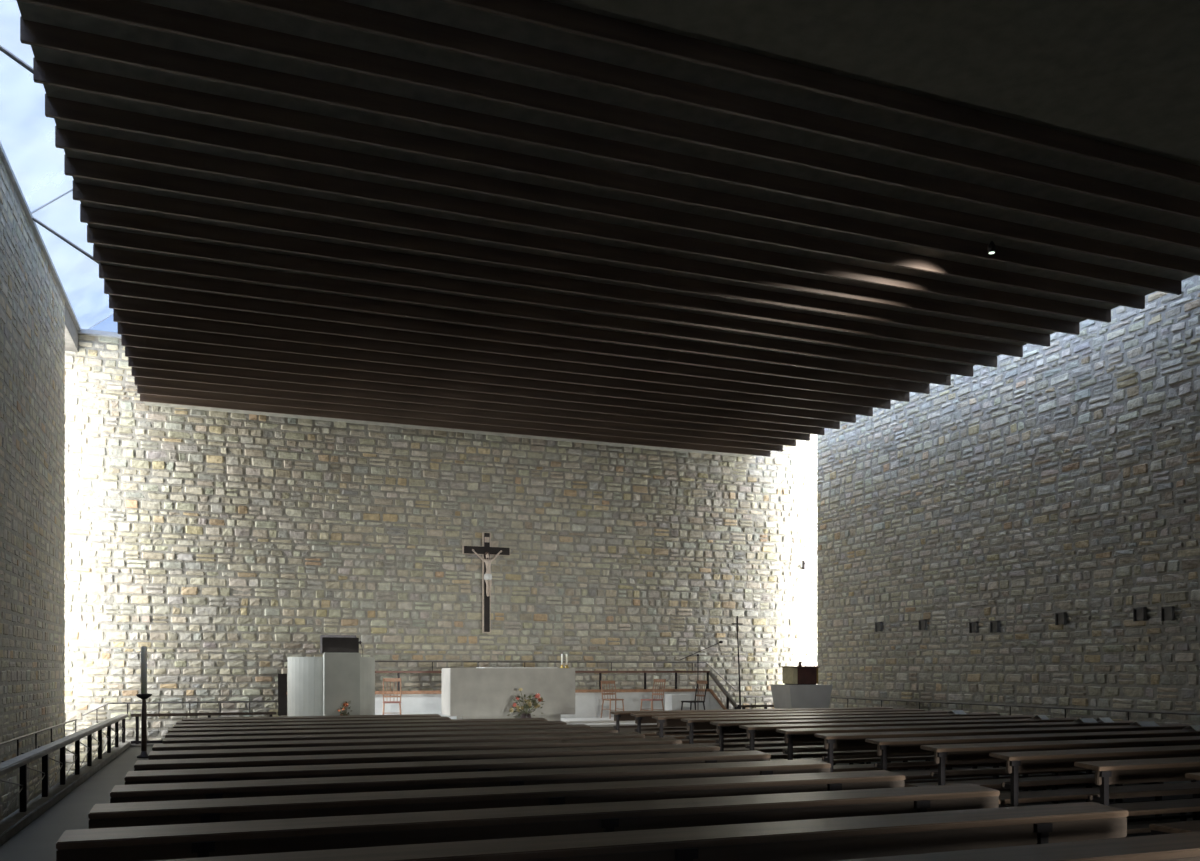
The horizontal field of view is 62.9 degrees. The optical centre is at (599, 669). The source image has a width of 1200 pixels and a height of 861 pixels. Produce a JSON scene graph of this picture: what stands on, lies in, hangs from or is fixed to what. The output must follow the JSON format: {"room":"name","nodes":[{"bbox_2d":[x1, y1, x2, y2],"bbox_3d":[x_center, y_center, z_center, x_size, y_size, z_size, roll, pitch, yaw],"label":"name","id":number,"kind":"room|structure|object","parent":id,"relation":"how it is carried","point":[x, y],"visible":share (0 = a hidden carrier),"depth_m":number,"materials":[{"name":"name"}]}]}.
{"room":"church interior","nodes":[
{"label":"church interior","id":0,"kind":"room"},
{"bbox_2d":[0,157,65,818],"bbox_3d":[-7.390,-2.175,10.410,0.472,10.150,18.700,0,0,-21],"label":"wall","id":1,"kind":"structure","parent":0,"point":[32,303],"depth_m":15.86,"materials":[{"name":"stone"}]},
{"bbox_2d":[0,719,76,761],"bbox_3d":[-7.221,1.127,10.928,0.216,0.346,17.550,0,0,-21],"label":"wall handrail","id":2,"kind":"object","parent":1,"relation":"attached to","point":[39,731],"visible":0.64,"depth_m":15.19,"materials":[{"name":"metal"}]},
{"bbox_2d":[65,303,77,351],"bbox_3d":[-11.015,-7.025,20.040,0.400,0.450,1.880,0,0,-21],"label":"lintel","id":3,"kind":"object","parent":1,"relation":"attached to","point":[71,332],"visible":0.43,"depth_m":20.20,"materials":[{"name":"concrete"}]},
{"bbox_2d":[65,334,816,776],"bbox_3d":[-2.938,-2.175,24.324,20.940,10.150,0.516,0,0,-21],"label":"wall","id":4,"kind":"structure","parent":0,"point":[223,545],"depth_m":23.34,"materials":[{"name":"stone"}]},
{"bbox_2d":[78,329,120,338],"bbox_3d":[-3.016,-7.240,24.249,20.540,0.100,0.500,0,0,-21],"label":"trim","id":5,"kind":"structure","parent":4,"relation":"attached to","point":[83,331],"depth_m":21.07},
{"bbox_2d":[82,701,277,722],"bbox_3d":[-9.178,0.918,21.645,3.986,0.437,0.216,0,0,-21],"label":"wall handrail","id":6,"kind":"object","parent":4,"relation":"attached to","point":[220,702],"visible":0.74,"depth_m":21.41,"materials":[{"name":"metal"}]},
{"bbox_2d":[462,532,509,632],"bbox_3d":[-2.742,-2.138,23.921,1.180,2.459,0.307,0,0,-21],"label":"crucifix","id":7,"kind":"object","parent":4,"relation":"attached to","point":[485,550],"visible":1,"depth_m":23.95,"materials":[{"name":"black wood"}]},
{"bbox_2d":[281,660,738,690],"bbox_3d":[-1.779,0.175,24.441,11.750,0.782,0.216,0,0,-21],"label":"wall handrail","id":8,"kind":"object","parent":4,"relation":"attached to","point":[524,662],"visible":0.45,"depth_m":24.54,"materials":[{"name":"metal"}]},
{"bbox_2d":[744,696,771,707],"bbox_3d":[4.428,0.877,26.786,1.220,0.326,0.216,0,0,-21],"label":"wall handrail","id":9,"kind":"object","parent":4,"relation":"attached to","point":[744,696],"visible":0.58,"depth_m":26.59,"materials":[{"name":"metal"}]},
{"bbox_2d":[0,741,1199,860],"bbox_3d":[3.135,2.250,11.126,18.010,1.300,28.600,0,0,-21],"label":"floor","id":10,"kind":"structure","parent":0,"point":[37,841],"depth_m":11.09,"materials":[{"name":"grey stone"}]},
{"bbox_2d":[0,742,161,845],"bbox_3d":[-3.662,1.550,8.077,3.140,0.100,27.700,0,0,-21],"label":"kerb","id":11,"kind":"object","parent":10,"relation":"on","point":[16,821],"visible":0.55,"depth_m":11.72,"materials":[{"name":"concrete"}]},
{"bbox_2d":[0,714,128,820],"bbox_3d":[-5.045,1.208,7.581,0.150,0.585,27.550,0,0,-21],"label":"balustrade","id":12,"kind":"object","parent":11,"relation":"on","point":[21,761],"visible":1,"depth_m":12.73,"materials":[{"name":"metal"}]},
{"bbox_2d":[136,646,151,757],"bbox_3d":[-8.327,0.570,17.913,0.280,2.060,0.280,0,0,-21],"label":"candle stand","id":13,"kind":"object","parent":10,"relation":"on","point":[143,695],"visible":0.94,"depth_m":17.87,"materials":[{"name":"metal"}]},
{"bbox_2d":[141,646,146,693],"bbox_3d":[-8.327,0.007,17.913,0.108,0.885,0.108,0,0,-21],"label":"candle","id":14,"kind":"object","parent":13,"relation":"on","point":[143,648],"depth_m":17.87,"materials":[{"name":"beige wax"}]},
{"bbox_2d":[131,712,275,743],"bbox_3d":[-8.438,1.258,20.971,2.880,0.685,0.100,0,0,-21],"label":"balustrade","id":15,"kind":"object","parent":10,"relation":"on","point":[270,714],"visible":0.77,"depth_m":20.77,"materials":[{"name":"metal"}]},
{"bbox_2d":[182,714,440,720],"bbox_3d":[-4.522,1.169,15.647,3.950,0.862,0.870,0,0,-21],"label":"bench","id":16,"kind":"object","parent":10,"relation":"on","point":[406,715],"visible":0.08,"depth_m":15.57,"materials":[{"name":"brown wood"}]},
{"bbox_2d":[176,717,450,723],"bbox_3d":[-4.223,1.169,14.757,3.950,0.862,0.870,0,0,-21],"label":"bench","id":17,"kind":"object","parent":10,"relation":"on","point":[389,718],"visible":0.08,"depth_m":14.67,"materials":[{"name":"brown wood"}]},
{"bbox_2d":[173,718,547,727],"bbox_3d":[-3.285,1.169,14.110,5.230,0.862,0.870,0,0,-21],"label":"bench","id":18,"kind":"object","parent":10,"relation":"on","point":[504,719],"visible":0.08,"depth_m":13.96,"materials":[{"name":"brown wood"}]},
{"bbox_2d":[168,721,566,732],"bbox_3d":[-2.965,1.169,13.228,5.230,0.862,0.870,0,0,-21],"label":"bench","id":19,"kind":"object","parent":10,"relation":"on","point":[368,726],"visible":0.08,"depth_m":13.08,"materials":[{"name":"brown wood"}]},
{"bbox_2d":[165,724,589,737],"bbox_3d":[-2.617,1.169,12.358,5.230,0.862,0.870,0,0,-21],"label":"bench","id":20,"kind":"object","parent":10,"relation":"on","point":[564,726],"visible":0.09,"depth_m":12.20,"materials":[{"name":"brown wood"}]},
{"bbox_2d":[162,728,617,743],"bbox_3d":[-2.260,1.169,11.490,5.230,0.862,0.870,0,0,-21],"label":"bench","id":21,"kind":"object","parent":10,"relation":"on","point":[581,730],"visible":0.16,"depth_m":11.32,"materials":[{"name":"brown wood"}]},
{"bbox_2d":[152,732,644,750],"bbox_3d":[-1.963,1.169,10.601,5.230,0.862,0.870,0,0,-21],"label":"bench","id":22,"kind":"object","parent":10,"relation":"on","point":[545,737],"visible":0.11,"depth_m":10.42,"materials":[{"name":"brown wood"}]},
{"bbox_2d":[148,737,681,759],"bbox_3d":[-1.603,1.169,9.734,5.230,0.862,0.870,0,0,-21],"label":"bench","id":23,"kind":"object","parent":10,"relation":"on","point":[289,751],"visible":0.17,"depth_m":9.54,"materials":[{"name":"brown wood"}]},
{"bbox_2d":[134,743,719,770],"bbox_3d":[-1.306,1.169,8.844,5.230,0.862,0.870,0,0,-21],"label":"bench","id":24,"kind":"object","parent":10,"relation":"on","point":[262,761],"visible":0.18,"depth_m":8.63,"materials":[{"name":"brown wood"}]},
{"bbox_2d":[125,750,770,784],"bbox_3d":[-0.959,1.169,7.973,5.230,0.862,0.870,0,0,-21],"label":"bench","id":25,"kind":"object","parent":10,"relation":"on","point":[422,767],"visible":0.2,"depth_m":7.75,"materials":[{"name":"brown wood"}]},
{"bbox_2d":[110,759,830,802],"bbox_3d":[-0.624,1.169,7.098,5.230,0.862,0.870,0,0,-21],"label":"bench","id":26,"kind":"object","parent":10,"relation":"on","point":[403,782],"visible":0.3,"depth_m":6.85,"materials":[{"name":"brown wood"}]},
{"bbox_2d":[88,770,904,828],"bbox_3d":[-0.299,1.169,6.218,5.230,0.862,0.870,0,0,-21],"label":"bench","id":27,"kind":"object","parent":10,"relation":"on","point":[130,814],"visible":0.34,"depth_m":5.94,"materials":[{"name":"brown wood"}]},
{"bbox_2d":[278,671,738,718],"bbox_3d":[-1.721,0.810,23.509,11.400,1.580,0.220,0,0,-21],"label":"railing","id":28,"kind":"object","parent":10,"relation":"on","point":[588,703],"visible":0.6,"depth_m":24.00,"materials":[{"name":"paint"}]},
{"bbox_2d":[56,784,999,860],"bbox_3d":[0.019,1.169,5.336,5.230,0.862,0.870,0,0,-21],"label":"bench","id":29,"kind":"object","parent":10,"relation":"on","point":[215,839],"visible":0.56,"depth_m":5.03,"materials":[{"name":"brown wood"}]},
{"bbox_2d":[154,802,1128,860],"bbox_3d":[0.354,1.169,4.460,5.230,0.862,0.870,0,0,-21],"label":"bench","id":30,"kind":"object","parent":10,"relation":"on","point":[843,838],"visible":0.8,"depth_m":4.59,"materials":[{"name":"brown wood"}]},
{"bbox_2d":[561,717,743,743],"bbox_3d":[-2.137,1.380,21.428,10.250,0.440,3.400,0,0,-21],"label":"platform","id":31,"kind":"object","parent":10,"relation":"on","point":[593,722],"visible":0.02,"depth_m":21.51,"materials":[{"name":"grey stone"}]},
{"bbox_2d":[287,653,374,715],"bbox_3d":[-5.309,0.410,19.567,1.720,1.500,0.840,0,0,-21],"label":"lectern","id":32,"kind":"object","parent":31,"relation":"on","point":[316,686],"visible":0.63,"depth_m":19.29,"materials":[{"name":"grey stone"}]},
{"bbox_2d":[320,635,358,652],"bbox_3d":[-5.187,-0.520,19.527,0.700,0.360,0.480,0,0,-21],"label":"book stand","id":33,"kind":"object","parent":32,"relation":"on","point":[328,643],"visible":0.99,"depth_m":19.32,"materials":[{"name":"black metal"}]},
{"bbox_2d":[338,701,351,715],"bbox_3d":[-4.962,0.876,19.121,0.325,0.568,0.217,0,0,-21],"label":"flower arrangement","id":34,"kind":"object","parent":31,"relation":"on","point":[345,704],"visible":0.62,"depth_m":19.10,"materials":[{"name":"green plant"}]},
{"bbox_2d":[383,678,401,714],"bbox_3d":[-4.589,0.670,21.645,0.426,0.984,0.506,0,0,-13],"label":"chair","id":35,"kind":"object","parent":31,"relation":"on","point":[390,680],"visible":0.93,"depth_m":21.45,"materials":[{"name":"orange wood"}]},
{"bbox_2d":[442,668,574,720],"bbox_3d":[-1.970,0.560,21.170,2.740,1.200,0.900,0,0,-21],"label":"altar","id":36,"kind":"object","parent":31,"relation":"on","point":[467,693],"visible":0.9,"depth_m":20.72,"materials":[{"name":"beige stone"}]},
{"bbox_2d":[560,654,563,667],"bbox_3d":[-0.839,-0.205,21.651,0.100,0.330,0.100,0,0,-21],"label":"candle","id":37,"kind":"object","parent":36,"relation":"on","point":[561,654],"visible":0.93,"depth_m":21.64,"materials":[{"name":"white wax"}]},
{"bbox_2d":[508,688,544,717],"bbox_3d":[-1.549,0.762,20.435,0.821,0.795,0.470,0,0,-21],"label":"flower arrangement","id":38,"kind":"object","parent":31,"relation":"on","point":[528,705],"visible":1,"depth_m":20.40,"materials":[{"name":"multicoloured plant"}]},
{"bbox_2d":[601,681,623,718],"bbox_3d":[0.299,0.709,23.663,0.426,0.905,0.506,0,0,-29],"label":"chair","id":39,"kind":"object","parent":31,"relation":"on","point":[602,682],"visible":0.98,"depth_m":23.75,"materials":[{"name":"orange wood"}]},
{"bbox_2d":[640,679,665,710],"bbox_3d":[1.266,0.690,23.473,0.506,0.945,0.426,0,0,-41],"label":"chair","id":40,"kind":"object","parent":31,"relation":"on","point":[655,680],"visible":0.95,"depth_m":23.47,"materials":[{"name":"orange wood"}]},
{"bbox_2d":[665,694,691,709],"bbox_3d":[1.819,0.860,22.709,0.520,0.600,0.400,0,0,-21],"label":"block","id":41,"kind":"object","parent":31,"relation":"on","point":[672,701],"visible":0.47,"depth_m":22.53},
{"bbox_2d":[681,680,707,709],"bbox_3d":[2.123,0.699,22.134,0.506,0.925,0.426,0,0,-29],"label":"chair","id":42,"kind":"object","parent":31,"relation":"on","point":[698,681],"visible":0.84,"depth_m":22.14,"materials":[{"name":"black wood"}]},
{"bbox_2d":[680,641,722,659],"bbox_3d":[2.415,0.227,23.307,1.140,1.865,0.497,0,0,-21],"label":"microphone stand","id":43,"kind":"object","parent":31,"relation":"on","point":[719,641],"visible":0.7,"depth_m":23.31,"materials":[{"name":"metal"}]},
{"bbox_2d":[732,616,742,708],"bbox_3d":[3.285,0.170,22.942,0.336,2.860,0.336,0,0,24],"label":"processional cross","id":44,"kind":"object","parent":10,"relation":"on","point":[736,623],"visible":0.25,"depth_m":22.91,"materials":[{"name":"metal"}]},
{"bbox_2d":[610,707,892,747],"bbox_3d":[2.985,1.169,18.462,5.920,0.862,0.870,0,0,-21],"label":"bench","id":45,"kind":"object","parent":10,"relation":"on","point":[618,715],"visible":0.23,"depth_m":17.92,"materials":[{"name":"brown wood"}]},
{"bbox_2d":[741,705,773,708],"bbox_3d":[4.387,1.258,25.817,1.540,0.685,0.100,0,0,-21],"label":"balustrade","id":46,"kind":"object","parent":10,"relation":"on","point":[742,706],"visible":0.29,"depth_m":25.66,"materials":[{"name":"metal"}]},
{"bbox_2d":[630,709,924,758],"bbox_3d":[3.328,1.169,17.590,5.920,0.862,0.870,0,0,-21],"label":"bench","id":47,"kind":"object","parent":10,"relation":"on","point":[640,718],"visible":0.23,"depth_m":17.03,"materials":[{"name":"brown wood"}]},
{"bbox_2d":[652,711,948,758],"bbox_3d":[3.644,1.169,16.707,5.920,0.862,0.870,0,0,-21],"label":"bench","id":48,"kind":"object","parent":10,"relation":"on","point":[662,721],"visible":0.18,"depth_m":16.11,"materials":[{"name":"brown wood"}]},
{"bbox_2d":[770,684,832,708],"bbox_3d":[4.443,0.961,21.669,1.040,1.277,0.920,0,0,-17],"label":"stone pedestal","id":49,"kind":"object","parent":10,"relation":"on","point":[784,696],"visible":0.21,"depth_m":21.29,"materials":[{"name":"stone"}]},
{"bbox_2d":[781,662,820,684],"bbox_3d":[4.424,0.068,21.662,0.680,0.510,0.580,0,0,-17],"label":"tabernacle","id":50,"kind":"object","parent":49,"relation":"on","point":[791,675],"visible":1,"depth_m":21.43,"materials":[{"name":"brown wood"}]},
{"bbox_2d":[681,713,999,764],"bbox_3d":[4.043,1.169,15.855,5.920,0.862,0.870,0,0,-21],"label":"bench","id":51,"kind":"object","parent":10,"relation":"on","point":[692,723],"visible":0.29,"depth_m":15.35,"materials":[{"name":"brown wood"}]},
{"bbox_2d":[948,710,965,713],"bbox_3d":[6.041,0.714,16.610,0.240,0.067,0.200,0,0,-21],"label":"leaflet","id":52,"kind":"object","parent":51,"relation":"on","point":[951,711],"visible":1,"depth_m":16.57,"materials":[{"name":"white paper"}]},
{"bbox_2d":[710,715,1035,770],"bbox_3d":[4.385,1.169,14.982,5.920,0.862,0.870,0,0,-21],"label":"bench","id":53,"kind":"object","parent":10,"relation":"on","point":[722,727],"visible":0.23,"depth_m":14.40,"materials":[{"name":"brown wood"}]},
{"bbox_2d":[739,718,1081,771],"bbox_3d":[4.679,1.169,14.091,5.920,0.862,0.870,0,0,-21],"label":"bench","id":54,"kind":"object","parent":10,"relation":"on","point":[765,730],"visible":0.2,"depth_m":13.60,"materials":[{"name":"brown wood"}]},
{"bbox_2d":[1033,715,1049,719],"bbox_3d":[6.669,0.714,14.843,0.160,0.067,0.200,0,0,-22],"label":"leaflet","id":55,"kind":"object","parent":54,"relation":"on","point":[1043,717],"visible":1,"depth_m":14.80,"materials":[{"name":"white paper"}]},
{"bbox_2d":[770,720,1135,783],"bbox_3d":[5.015,1.169,13.216,5.920,0.862,0.870,0,0,-21],"label":"bench","id":56,"kind":"object","parent":10,"relation":"on","point":[797,735],"visible":0.29,"depth_m":12.71,"materials":[{"name":"brown wood"}]},
{"bbox_2d":[1074,718,1097,722],"bbox_3d":[6.895,0.714,13.926,0.260,0.067,0.200,0,0,-20],"label":"leaflet","id":57,"kind":"object","parent":56,"relation":"on","point":[1085,720],"visible":1,"depth_m":13.88,"materials":[{"name":"white paper"}]},
{"bbox_2d":[1095,717,1113,722],"bbox_3d":[7.212,0.714,14.046,0.200,0.067,0.200,0,0,-21],"label":"leaflet","id":58,"kind":"object","parent":56,"relation":"on","point":[1106,719],"visible":0.9,"depth_m":14.01,"materials":[{"name":"white paper"}]},
{"bbox_2d":[814,724,1195,791],"bbox_3d":[5.299,1.169,12.321,5.920,0.862,0.870,0,0,-21],"label":"bench","id":59,"kind":"object","parent":10,"relation":"on","point":[832,741],"visible":0.28,"depth_m":11.80,"materials":[{"name":"brown wood"}]},
{"bbox_2d":[1130,721,1158,726],"bbox_3d":[7.250,0.714,13.058,0.300,0.067,0.200,0,0,-18],"label":"leaflet","id":60,"kind":"object","parent":59,"relation":"on","point":[1142,723],"visible":1,"depth_m":13.02,"materials":[{"name":"white paper"}]},
{"bbox_2d":[838,831,1199,860],"bbox_3d":[0.693,1.169,3.587,5.230,0.862,0.870,0,0,-21],"label":"bench","id":61,"kind":"object","parent":10,"relation":"on","point":[1185,846],"visible":1,"depth_m":4.06,"materials":[{"name":"brown wood"}]},
{"bbox_2d":[865,729,1199,803],"bbox_3d":[5.659,1.169,11.455,5.920,0.862,0.870,0,0,-21],"label":"bench","id":62,"kind":"object","parent":10,"relation":"on","point":[885,746],"visible":0.39,"depth_m":10.90,"materials":[{"name":"brown wood"}]},
{"bbox_2d":[1183,725,1199,730],"bbox_3d":[7.341,0.714,12.090,0.200,0.067,0.200,0,0,-18],"label":"leaflet","id":63,"kind":"object","parent":62,"relation":"on","point":[1195,727],"visible":1,"depth_m":12.06,"materials":[{"name":"white paper"}]},
{"bbox_2d":[904,736,1199,820],"bbox_3d":[5.957,1.169,10.565,5.920,0.862,0.870,0,0,-21],"label":"bench","id":64,"kind":"object","parent":10,"relation":"on","point":[973,752],"visible":0.5,"depth_m":9.91,"materials":[{"name":"brown wood"}]},
{"bbox_2d":[989,745,1199,846],"bbox_3d":[6.285,1.169,9.687,5.920,0.862,0.870,0,0,-21],"label":"bench","id":65,"kind":"object","parent":10,"relation":"on","point":[1051,760],"visible":0.45,"depth_m":8.94,"materials":[{"name":"brown wood"}]},
{"bbox_2d":[1074,757,1199,815],"bbox_3d":[6.619,1.169,8.811,5.920,0.862,0.870,0,0,-21],"label":"bench","id":66,"kind":"object","parent":10,"relation":"on","point":[1108,772],"visible":0.52,"depth_m":7.93,"materials":[{"name":"brown wood"}]},
{"bbox_2d":[1149,772,1199,834],"bbox_3d":[6.995,1.169,7.951,5.920,0.862,0.870,0,0,-21],"label":"bench","id":67,"kind":"object","parent":10,"relation":"on","point":[1189,826],"visible":0.64,"depth_m":7.21,"materials":[{"name":"brown wood"}]},
{"bbox_2d":[16,0,1199,457],"bbox_3d":[2.109,-7.000,10.728,15.010,2.800,28.580,0,0,-21],"label":"ceiling","id":68,"kind":"structure","parent":0,"point":[738,228],"depth_m":11.77,"materials":[{"name":"brown wood"}]},
{"bbox_2d":[988,241,995,253],"bbox_3d":[5.163,-5.573,12.930,0.100,0.154,0.100,0,0,-21],"label":"ceiling spotlight","id":69,"kind":"object","parent":68,"relation":"attached to","point":[991,247],"visible":1,"depth_m":12.90,"materials":[{"name":"metal"}]},
{"bbox_2d":[817,275,1199,724],"bbox_3d":[9.317,-2.775,16.990,0.498,8.950,19.200,0,0,-21],"label":"wall","id":70,"kind":"structure","parent":0,"point":[1018,493],"depth_m":19.03,"materials":[{"name":"stone"}]},
{"bbox_2d":[875,622,882,631],"bbox_3d":[6.643,-1.028,23.343,0.090,0.230,0.200,0,0,-21],"label":"wall frame","id":71,"kind":"object","parent":70,"relation":"attached to","point":[878,625],"visible":1,"depth_m":23.33,"materials":[{"name":"metal"}]},
{"bbox_2d":[919,619,926,629],"bbox_3d":[7.202,-1.008,21.862,0.090,0.230,0.200,0,0,-21],"label":"wall frame","id":72,"kind":"object","parent":70,"relation":"attached to","point":[922,623],"visible":1,"depth_m":21.84,"materials":[{"name":"metal"}]},
{"bbox_2d":[969,621,978,632],"bbox_3d":[7.768,-0.887,20.365,0.090,0.230,0.200,0,0,-21],"label":"wall frame","id":73,"kind":"object","parent":70,"relation":"attached to","point":[973,626],"visible":1,"depth_m":20.35,"materials":[{"name":"metal"}]},
{"bbox_2d":[990,621,999,632],"bbox_3d":[7.979,-0.873,19.806,0.090,0.230,0.200,0,0,-21],"label":"wall frame","id":74,"kind":"object","parent":70,"relation":"attached to","point":[994,625],"visible":1,"depth_m":19.79,"materials":[{"name":"metal"}]},
{"bbox_2d":[831,697,1199,719],"bbox_3d":[8.673,0.857,17.762,0.216,0.346,17.100,0,0,-21],"label":"wall handrail","id":75,"kind":"object","parent":70,"relation":"attached to","point":[881,700],"visible":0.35,"depth_m":18.67,"materials":[{"name":"metal"}]},
{"bbox_2d":[1055,612,1066,624],"bbox_3d":[8.573,-0.953,18.235,0.090,0.230,0.200,0,0,-21],"label":"wall frame","id":76,"kind":"object","parent":70,"relation":"attached to","point":[1061,617],"visible":1,"depth_m":18.22,"materials":[{"name":"metal"}]},
{"bbox_2d":[1133,607,1146,620],"bbox_3d":[9.171,-0.947,16.653,0.090,0.230,0.200,0,0,-21],"label":"wall frame","id":77,"kind":"object","parent":70,"relation":"attached to","point":[1139,613],"visible":1,"depth_m":16.64,"materials":[{"name":"metal"}]},
{"bbox_2d":[1161,606,1174,620],"bbox_3d":[9.358,-0.927,16.156,0.090,0.230,0.200,0,0,-21],"label":"wall frame","id":78,"kind":"object","parent":70,"relation":"attached to","point":[1167,613],"visible":1,"depth_m":16.15,"materials":[{"name":"metal"}]},
{"bbox_3d":[2.035,-7.500,10.925,14.910,2.000,29.000,0,0,-21],"label":"roof","id":79,"kind":"structure","parent":0,"visible":0},
{"bbox_2d":[0,45,112,330],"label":"window","id":80,"kind":"structure","parent":79,"relation":"attached to","point":[32,220],"depth_m":15.88,"materials":[{"name":"grey"}]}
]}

